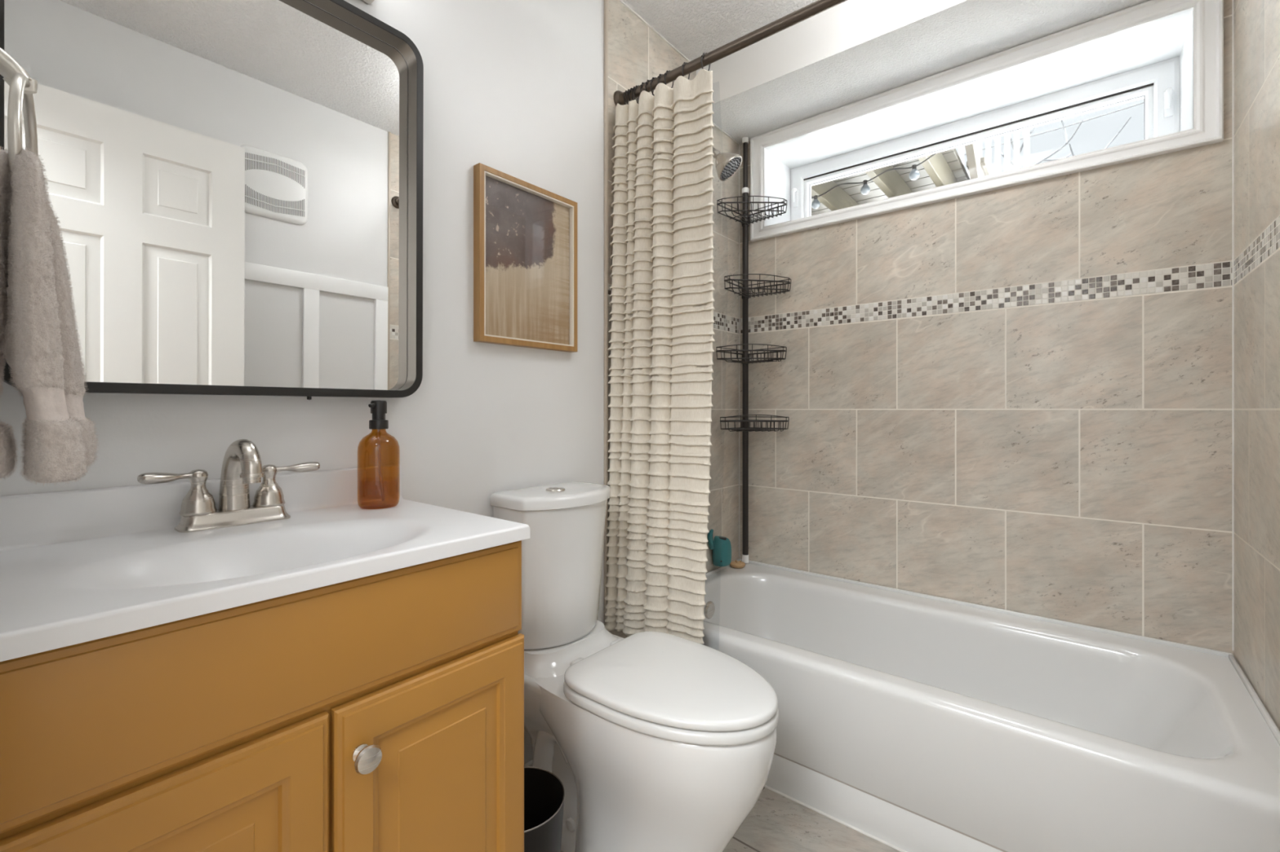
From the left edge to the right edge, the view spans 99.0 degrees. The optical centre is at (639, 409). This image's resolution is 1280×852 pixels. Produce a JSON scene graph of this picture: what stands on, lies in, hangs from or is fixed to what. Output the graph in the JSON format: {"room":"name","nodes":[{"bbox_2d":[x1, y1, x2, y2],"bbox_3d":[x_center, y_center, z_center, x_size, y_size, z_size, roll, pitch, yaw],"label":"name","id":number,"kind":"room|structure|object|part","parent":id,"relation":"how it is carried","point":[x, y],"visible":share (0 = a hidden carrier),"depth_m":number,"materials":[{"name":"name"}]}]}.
{"room":"bathroom","nodes":[
{"label":"bathroom","id":0,"kind":"room"},
{"bbox_2d":[0,0,739,764],"bbox_3d":[-0.246,-0.147,1.701,0.120,2.440,2.614,0,0,39],"label":"wall","id":1,"kind":"structure","parent":0,"point":[515,88],"depth_m":1.42,"materials":[{"name":"paint"}]},
{"bbox_2d":[0,465,402,551],"bbox_3d":[-0.734,0.162,0.979,0.028,0.074,0.628,0,0,39],"label":"backsplash","id":2,"kind":"structure","parent":1,"relation":"attached to","point":[32,520],"depth_m":0.86,"materials":[{"name":"white stone"}]},
{"bbox_2d":[0,0,423,399],"bbox_3d":[-0.702,-0.418,0.997,0.051,0.800,0.628,0,0,39],"label":"wall mirror","id":3,"kind":"object","parent":1,"relation":"attached to","point":[235,190],"visible":0.8,"depth_m":0.98,"materials":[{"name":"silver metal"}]},
{"bbox_2d":[361,0,373,4],"bbox_3d":[-0.671,-0.969,0.948,0.167,0.190,0.478,0,0,39],"label":"vanity light","id":4,"kind":"object","parent":1,"relation":"attached to","point":[368,2],"visible":1,"depth_m":1.17,"materials":[{"name":"silver metal"}]},
{"bbox_2d":[473,162,577,352],"bbox_3d":[-0.304,-0.395,1.511,0.026,0.446,0.342,0,0,39],"label":"framed picture","id":5,"kind":"object","parent":1,"relation":"attached to","point":[525,233],"visible":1,"depth_m":1.50,"materials":[{"name":"brown wood"}]},
{"bbox_2d":[524,759,533,767],"bbox_3d":[-0.328,1.028,1.494,0.014,0.090,0.679,0,0,39],"label":"baseboard","id":6,"kind":"structure","parent":1,"relation":"attached to","point":[529,764],"depth_m":1.51,"materials":[{"name":"white paint"}]},
{"bbox_2d":[604,0,608,626],"bbox_3d":[-0.110,-0.147,1.766,0.010,2.440,0.011,0,0,39],"label":"trim","id":7,"kind":"structure","parent":1,"relation":"attached to","point":[606,2],"depth_m":1.76,"materials":[{"name":"beige tile"}]},
{"bbox_2d":[712,146,742,181],"bbox_3d":[0.292,-0.952,2.100,0.214,0.162,0.109,0,0,39],"label":"shower","id":8,"kind":"object","parent":1,"relation":"attached to","point":[726,163],"visible":0.79,"depth_m":2.05,"materials":[{"name":"silver metal"}]},
{"bbox_3d":[0.341,-0.909,2.061,0.074,0.062,0.092,0,0,39],"label":"plate","id":9,"kind":"part","parent":8,"relation":"part of","materials":[{"name":"grey"}]},
{"bbox_2d":[764,785,906,851],"bbox_3d":[0.559,1.071,1.389,1.524,0.003,0.006,0,0,39],"label":"trim","id":10,"kind":"structure","parent":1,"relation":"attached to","point":[765,786],"depth_m":1.42,"materials":[{"name":"white"}]},
{"bbox_2d":[560,787,900,851],"bbox_3d":[0.393,1.098,1.184,1.764,0.050,2.614,0,0,39],"label":"floor","id":11,"kind":"structure","parent":0,"point":[776,823],"depth_m":1.38,"materials":[{"name":"tile"}]},
{"bbox_2d":[0,540,524,851],"bbox_3d":[-0.554,0.648,0.832,0.488,0.850,0.620,0,0,39],"label":"vanity cabinet","id":12,"kind":"object","parent":11,"relation":"on","point":[384,712],"visible":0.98,"depth_m":0.66,"materials":[{"name":"paint"}]},
{"bbox_3d":[-0.495,0.681,0.581,0.019,0.584,0.306,0,0,39],"label":"door","id":13,"kind":"part","parent":12,"relation":"part of","materials":[{"name":"paint"}]},
{"bbox_2d":[0,465,530,662],"bbox_3d":[-0.566,0.215,0.842,0.461,0.182,0.628,0,0,39],"label":"countertop","id":14,"kind":"structure","parent":12,"relation":"on","point":[82,566],"depth_m":0.80,"materials":[{"name":"white stone"}]},
{"bbox_2d":[137,439,319,533],"bbox_3d":[-0.674,0.124,0.927,0.133,0.148,0.258,0,0,39],"label":"faucet","id":15,"kind":"object","parent":14,"relation":"on","point":[242,466],"visible":1,"depth_m":0.92,"materials":[{"name":"silver metal"}]},
{"bbox_3d":[-0.752,0.108,0.873,0.025,0.018,0.077,0,0,25],"label":"lever","id":16,"kind":"part","parent":15,"relation":"part of","materials":[{"name":"silver metal"}]},
{"bbox_3d":[-0.703,0.185,0.950,0.059,0.025,0.159,0,0,39],"label":"plate","id":17,"kind":"part","parent":15,"relation":"part of","materials":[{"name":"silver metal"}]},
{"bbox_3d":[-0.675,0.112,0.927,0.129,0.124,0.045,0,0,39],"label":"spout","id":18,"kind":"part","parent":15,"relation":"part of","materials":[{"name":"silver metal"}]},
{"bbox_3d":[-0.638,0.108,1.014,0.077,0.018,0.025,0,0,-37],"label":"lever","id":19,"kind":"part","parent":15,"relation":"part of","materials":[{"name":"silver metal"}]},
{"bbox_2d":[357,400,399,509],"bbox_3d":[-0.532,0.089,1.113,0.078,0.216,0.078,0,0,39],"label":"soap dispenser","id":20,"kind":"object","parent":14,"relation":"on","point":[378,451],"visible":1,"depth_m":1.08,"materials":[{"name":"orange glass"}]},
{"bbox_3d":[-0.357,0.454,0.712,0.032,0.035,0.035,0,0,39],"label":"knob","id":21,"kind":"part","parent":12,"relation":"part of","materials":[{"name":"silver metal"}]},
{"bbox_3d":[-0.298,0.681,0.825,0.019,0.584,0.308,0,0,39],"label":"door","id":22,"kind":"part","parent":12,"relation":"part of","materials":[{"name":"paint"}]},
{"bbox_2d":[524,766,564,851],"bbox_3d":[-0.249,0.930,1.108,0.192,0.285,0.192,0,0,39],"label":"trash can","id":23,"kind":"object","parent":11,"relation":"on","point":[544,791],"visible":0.45,"depth_m":1.18,"materials":[{"name":"black metal"}]},
{"bbox_2d":[489,481,778,851],"bbox_3d":[-0.012,0.642,1.310,0.712,0.863,0.358,0,0,39],"label":"toilet","id":24,"kind":"object","parent":11,"relation":"on","point":[655,741],"visible":0.93,"depth_m":1.20,"materials":[{"name":"white ceramic"}]},
{"bbox_3d":[-0.213,0.427,1.473,0.187,0.356,0.310,0,0,39],"label":"tank","id":25,"kind":"part","parent":24,"relation":"part of","materials":[{"name":"white ceramic"}]},
{"bbox_3d":[-0.211,0.233,1.471,0.200,0.032,0.323,0,0,39],"label":"tank lid","id":26,"kind":"part","parent":24,"relation":"part of","materials":[{"name":"white ceramic"}]},
{"bbox_3d":[0.086,0.631,1.230,0.460,0.023,0.358,0,0,39],"label":"seat","id":27,"kind":"part","parent":24,"relation":"part of","materials":[{"name":"white plastic"}]},
{"bbox_3d":[0.086,0.604,1.230,0.456,0.025,0.355,0,0,39],"label":"seat lid","id":28,"kind":"part","parent":24,"relation":"part of","materials":[{"name":"white plastic"}]},
{"bbox_2d":[702,558,1279,851],"bbox_3d":[0.798,0.871,1.684,1.519,0.404,0.761,0,0,39],"label":"bathtub","id":29,"kind":"object","parent":11,"relation":"on","point":[913,722],"visible":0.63,"depth_m":1.38,"materials":[{"name":"white ceramic"}]},
{"bbox_3d":[0.268,0.773,2.099,0.012,0.068,0.068,0,0,39],"label":"overflow plate","id":30,"kind":"part","parent":29,"relation":"part of","materials":[{"name":"silver metal"}]},
{"bbox_2d":[707,528,731,566],"bbox_3d":[0.335,0.572,2.269,0.066,0.154,0.115,0,0,39],"label":"bottle","id":31,"kind":"object","parent":29,"relation":"on","point":[721,546],"visible":0.97,"depth_m":2.25,"materials":[{"name":"teal plastic"}]},
{"bbox_2d":[729,560,745,568],"bbox_3d":[0.421,0.667,2.359,0.066,0.027,0.066,0,0,39],"label":"soap saver","id":32,"kind":"object","parent":29,"relation":"on","point":[735,564],"visible":0.99,"depth_m":2.34,"materials":[{"name":"brown wood"}]},
{"bbox_2d":[715,137,791,563],"bbox_3d":[0.475,-0.260,2.275,0.236,1.869,0.229,0,0,39],"label":"caddy","id":33,"kind":"object","parent":29,"relation":"on","point":[745,428],"visible":1,"depth_m":2.35,"materials":[{"name":"brown metal"}]},
{"bbox_2d":[715,343,786,364],"bbox_3d":[0.473,-0.233,2.277,0.231,0.072,0.229,0,0,39],"label":"basket","id":34,"kind":"object","parent":33,"relation":"on","point":[745,357],"depth_m":2.26,"materials":[{"name":"brown metal"}]},
{"bbox_2d":[716,195,786,226],"bbox_3d":[0.475,-0.840,2.276,0.228,0.072,0.228,0,0,39],"label":"basket","id":35,"kind":"object","parent":33,"relation":"on","point":[746,220],"depth_m":2.27,"materials":[{"name":"brown metal"}]},
{"bbox_2d":[720,414,789,431],"bbox_3d":[0.478,0.057,2.274,0.225,0.072,0.227,0,0,39],"label":"basket","id":36,"kind":"object","parent":33,"relation":"on","point":[744,423],"depth_m":2.25,"materials":[{"name":"brown metal"}]},
{"bbox_2d":[724,273,791,299],"bbox_3d":[0.480,-0.520,2.274,0.228,0.072,0.224,0,0,39],"label":"basket","id":37,"kind":"object","parent":33,"relation":"on","point":[745,295],"depth_m":2.27,"materials":[{"name":"brown metal"}]},
{"bbox_3d":[0.569,1.022,1.401,1.519,0.102,0.026,0,0,39],"label":"toe panel","id":38,"kind":"part","parent":29,"relation":"part of","materials":[{"name":"white ceramic"}]},
{"bbox_2d":[622,0,1149,143],"bbox_3d":[0.304,-1.311,1.075,1.764,0.232,2.334,0,0,39],"label":"ceiling","id":39,"kind":"structure","parent":0,"point":[851,51],"depth_m":1.88,"materials":[{"name":"white paint"}]},
{"bbox_2d":[739,0,1233,655],"bbox_3d":[1.127,-0.147,2.090,1.524,2.440,0.280,0,0,39],"label":"wall","id":40,"kind":"structure","parent":0,"point":[1018,398],"depth_m":1.81,"materials":[{"name":"tile"}]},
{"bbox_2d":[618,0,1234,651],"bbox_3d":[0.760,-0.352,1.637,1.524,2.030,0.888,0,0,39],"label":"trim","id":41,"kind":"structure","parent":40,"relation":"attached to","point":[620,1],"depth_m":1.50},
{"bbox_2d":[750,0,1223,241],"bbox_3d":[1.147,-0.968,2.081,1.440,0.453,0.332,0,0,39],"label":"window","id":42,"kind":"structure","parent":40,"relation":"in","point":[1144,51],"depth_m":1.91,"materials":[{"name":"white paint"}]},
{"bbox_3d":[1.241,-0.963,2.192,1.194,0.215,0.040,0,0,39],"label":"sash","id":43,"kind":"part","parent":42,"relation":"part of","materials":[{"name":"white plastic"}]},
{"bbox_3d":[1.237,-0.965,2.188,1.314,0.339,0.053,0,0,39],"label":"frame","id":44,"kind":"part","parent":42,"relation":"part of","materials":[{"name":"white plastic"}]},
{"bbox_2d":[1233,0,1279,731],"bbox_3d":[1.031,-0.147,0.666,0.120,2.440,2.614,0,0,39],"label":"wall","id":45,"kind":"structure","parent":0,"point":[1256,651],"depth_m":1.28,"materials":[{"name":"tile"}]},
{"bbox_2d":[613,0,847,105],"bbox_3d":[0.523,-1.030,1.345,1.523,0.060,0.060,0,0,39],"label":"shower curtain rod","id":46,"kind":"object","parent":45,"relation":"attached to","point":[818,6],"visible":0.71,"depth_m":1.53,"materials":[{"name":"brown metal"}]},
{"bbox_2d":[626,88,634,104],"bbox_3d":[-0.031,-1.021,1.793,0.010,0.058,0.040,0,0,43],"label":"curtain ring","id":47,"kind":"object","parent":46,"relation":"hanging from","point":[627,92],"visible":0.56,"depth_m":1.78,"materials":[{"name":"brown metal"}]},
{"bbox_2d":[628,88,637,102],"bbox_3d":[-0.022,-1.021,1.786,0.040,0.058,0.010,0,0,-43],"label":"curtain ring","id":48,"kind":"object","parent":46,"relation":"hanging from","point":[629,91],"visible":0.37,"depth_m":1.77,"materials":[{"name":"brown metal"}]},
{"bbox_2d":[631,86,639,102],"bbox_3d":[-0.014,-1.021,1.780,0.010,0.058,0.040,0,0,35],"label":"curtain ring","id":49,"kind":"object","parent":46,"relation":"hanging from","point":[633,86],"visible":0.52,"depth_m":1.77,"materials":[{"name":"brown metal"}]},
{"bbox_2d":[633,84,639,103],"bbox_3d":[-0.005,-1.021,1.772,0.040,0.058,0.010,0,0,-41],"label":"curtain ring","id":50,"kind":"object","parent":46,"relation":"hanging from","point":[634,88],"visible":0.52,"depth_m":1.76,"materials":[{"name":"brown metal"}]},
{"bbox_2d":[640,82,645,92],"bbox_3d":[0.014,-1.021,1.757,0.010,0.058,0.040,0,0,38],"label":"curtain ring","id":51,"kind":"object","parent":46,"relation":"hanging from","point":[641,85],"visible":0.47,"depth_m":1.74,"materials":[{"name":"brown metal"}]},
{"bbox_2d":[644,80,653,95],"bbox_3d":[0.031,-1.021,1.743,0.010,0.058,0.040,0,0,42],"label":"curtain ring","id":52,"kind":"object","parent":46,"relation":"hanging from","point":[647,81],"visible":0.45,"depth_m":1.73,"materials":[{"name":"brown metal"}]},
{"bbox_2d":[649,77,655,96],"bbox_3d":[0.048,-1.021,1.729,0.040,0.058,0.010,0,0,-40],"label":"curtain ring","id":53,"kind":"object","parent":46,"relation":"hanging from","point":[652,77],"visible":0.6,"depth_m":1.72,"materials":[{"name":"brown metal"}]},
{"bbox_2d":[604,68,715,644],"bbox_3d":[0.071,-0.140,1.693,0.388,1.701,0.110,0,0,33],"label":"shower curtain","id":54,"kind":"object","parent":46,"relation":"hanging from","point":[661,348],"visible":0.99,"depth_m":1.65,"materials":[{"name":"beige fabric"}]},
{"bbox_2d":[664,70,674,88],"bbox_3d":[0.091,-1.021,1.694,0.040,0.058,0.010,0,0,-40],"label":"curtain ring","id":55,"kind":"object","parent":46,"relation":"hanging from","point":[667,71],"visible":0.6,"depth_m":1.69,"materials":[{"name":"brown metal"}]},
{"bbox_2d":[681,62,689,79],"bbox_3d":[0.140,-1.021,1.655,0.010,0.058,0.040,0,0,40],"label":"curtain ring","id":56,"kind":"object","parent":46,"relation":"hanging from","point":[684,63],"visible":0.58,"depth_m":1.64,"materials":[{"name":"brown metal"}]},
{"bbox_2d":[700,53,710,71],"bbox_3d":[0.194,-1.021,1.611,0.040,0.058,0.010,0,0,-41],"label":"curtain ring","id":57,"kind":"object","parent":46,"relation":"hanging from","point":[702,55],"visible":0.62,"depth_m":1.60,"materials":[{"name":"brown metal"}]},
{"bbox_3d":[-0.392,-0.147,0.215,1.524,2.440,0.120,0,0,39],"label":"wall","id":58,"kind":"structure","parent":0,"visible":0},
{"bbox_2d":[0,47,38,193],"bbox_3d":[-0.728,-0.321,0.614,0.167,0.217,0.080,0,0,39],"label":"towel ring","id":59,"kind":"object","parent":58,"relation":"attached to","point":[22,88],"visible":0.62,"depth_m":0.61,"materials":[{"name":"grey metal"}]},
{"bbox_3d":[-0.730,-0.391,0.612,0.046,0.052,0.075,0,0,39],"label":"arm","id":60,"kind":"part","parent":59,"relation":"part of","materials":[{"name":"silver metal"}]},
{"bbox_2d":[0,146,99,485],"bbox_3d":[-0.710,-0.104,0.638,0.267,0.361,0.120,0,0,39],"label":"hand towel","id":61,"kind":"object","parent":59,"relation":"hanging from","point":[60,443],"visible":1,"depth_m":0.57,"materials":[{"name":"beige fabric"}]},
{"label":"outside","id":62,"kind":"structure","parent":0,"visible":0},
{"bbox_3d":[8.809,-0.110,11.192,30.000,1.020,23.516,0,0,39],"label":"ground","id":63,"kind":"structure","parent":62,"visible":0},
{"bbox_2d":[811,148,970,215],"bbox_3d":[0.597,-0.667,4.536,3.620,1.735,2.400,0,0,39],"label":"deck","id":64,"kind":"object","parent":63,"relation":"on","point":[946,167],"visible":0.09,"depth_m":3.48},
{"bbox_2d":[811,152,937,208],"bbox_3d":[1.212,-1.286,3.205,0.055,0.115,1.002,0,0,-43],"label":"string lights","id":65,"kind":"object","parent":64,"relation":"hanging from","point":[914,174],"visible":0.98,"depth_m":3.10,"materials":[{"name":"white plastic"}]},
{"bbox_3d":[1.077,-1.257,3.349,0.052,0.056,0.052,0,0,39],"label":"bulb","id":66,"kind":"part","parent":65,"relation":"part of","materials":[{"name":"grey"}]},
{"bbox_3d":[1.288,-1.257,3.126,0.052,0.056,0.052,0,0,39],"label":"bulb","id":67,"kind":"part","parent":65,"relation":"part of","materials":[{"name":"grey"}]},
{"bbox_3d":[1.469,-1.257,2.928,0.052,0.056,0.052,0,0,39],"label":"bulb","id":68,"kind":"part","parent":65,"relation":"part of","materials":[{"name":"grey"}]},
{"bbox_2d":[911,164,916,169],"bbox_3d":[1.469,-1.296,2.928,0.024,0.022,0.024,0,0,39],"label":"socket","id":69,"kind":"object","parent":65,"relation":"attached to","point":[913,166],"depth_m":2.92,"materials":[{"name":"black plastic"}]},
{"bbox_2d":[964,141,989,179],"bbox_3d":[2.209,-0.826,3.572,0.100,2.252,1.132,0,0,39],"label":"stair","id":70,"kind":"structure","parent":63,"relation":"on","point":[977,166],"depth_m":3.35,"materials":[{"name":"white"}]},
{"bbox_2d":[958,128,1030,178],"bbox_3d":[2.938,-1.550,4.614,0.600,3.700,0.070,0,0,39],"label":"fence","id":71,"kind":"object","parent":63,"relation":"on","point":[1026,132],"visible":0.02,"depth_m":4.50,"materials":[{"name":"paint"}]},
{"bbox_2d":[964,102,1143,155],"bbox_3d":[5.916,-1.933,6.790,4.369,4.466,0.220,0,0,39],"label":"cable","id":72,"kind":"object","parent":63,"relation":"on","point":[1143,102],"visible":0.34,"depth_m":7.01,"materials":[{"name":"grey"}]},
{"bbox_2d":[992,116,1131,165],"bbox_3d":[7.894,-2.280,10.349,2.130,7.306,0.650,0,0,39],"label":"bare tree","id":73,"kind":"object","parent":63,"relation":"on","point":[1045,159],"visible":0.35,"depth_m":10.38,"materials":[{"name":"grey plant"}]}
]}

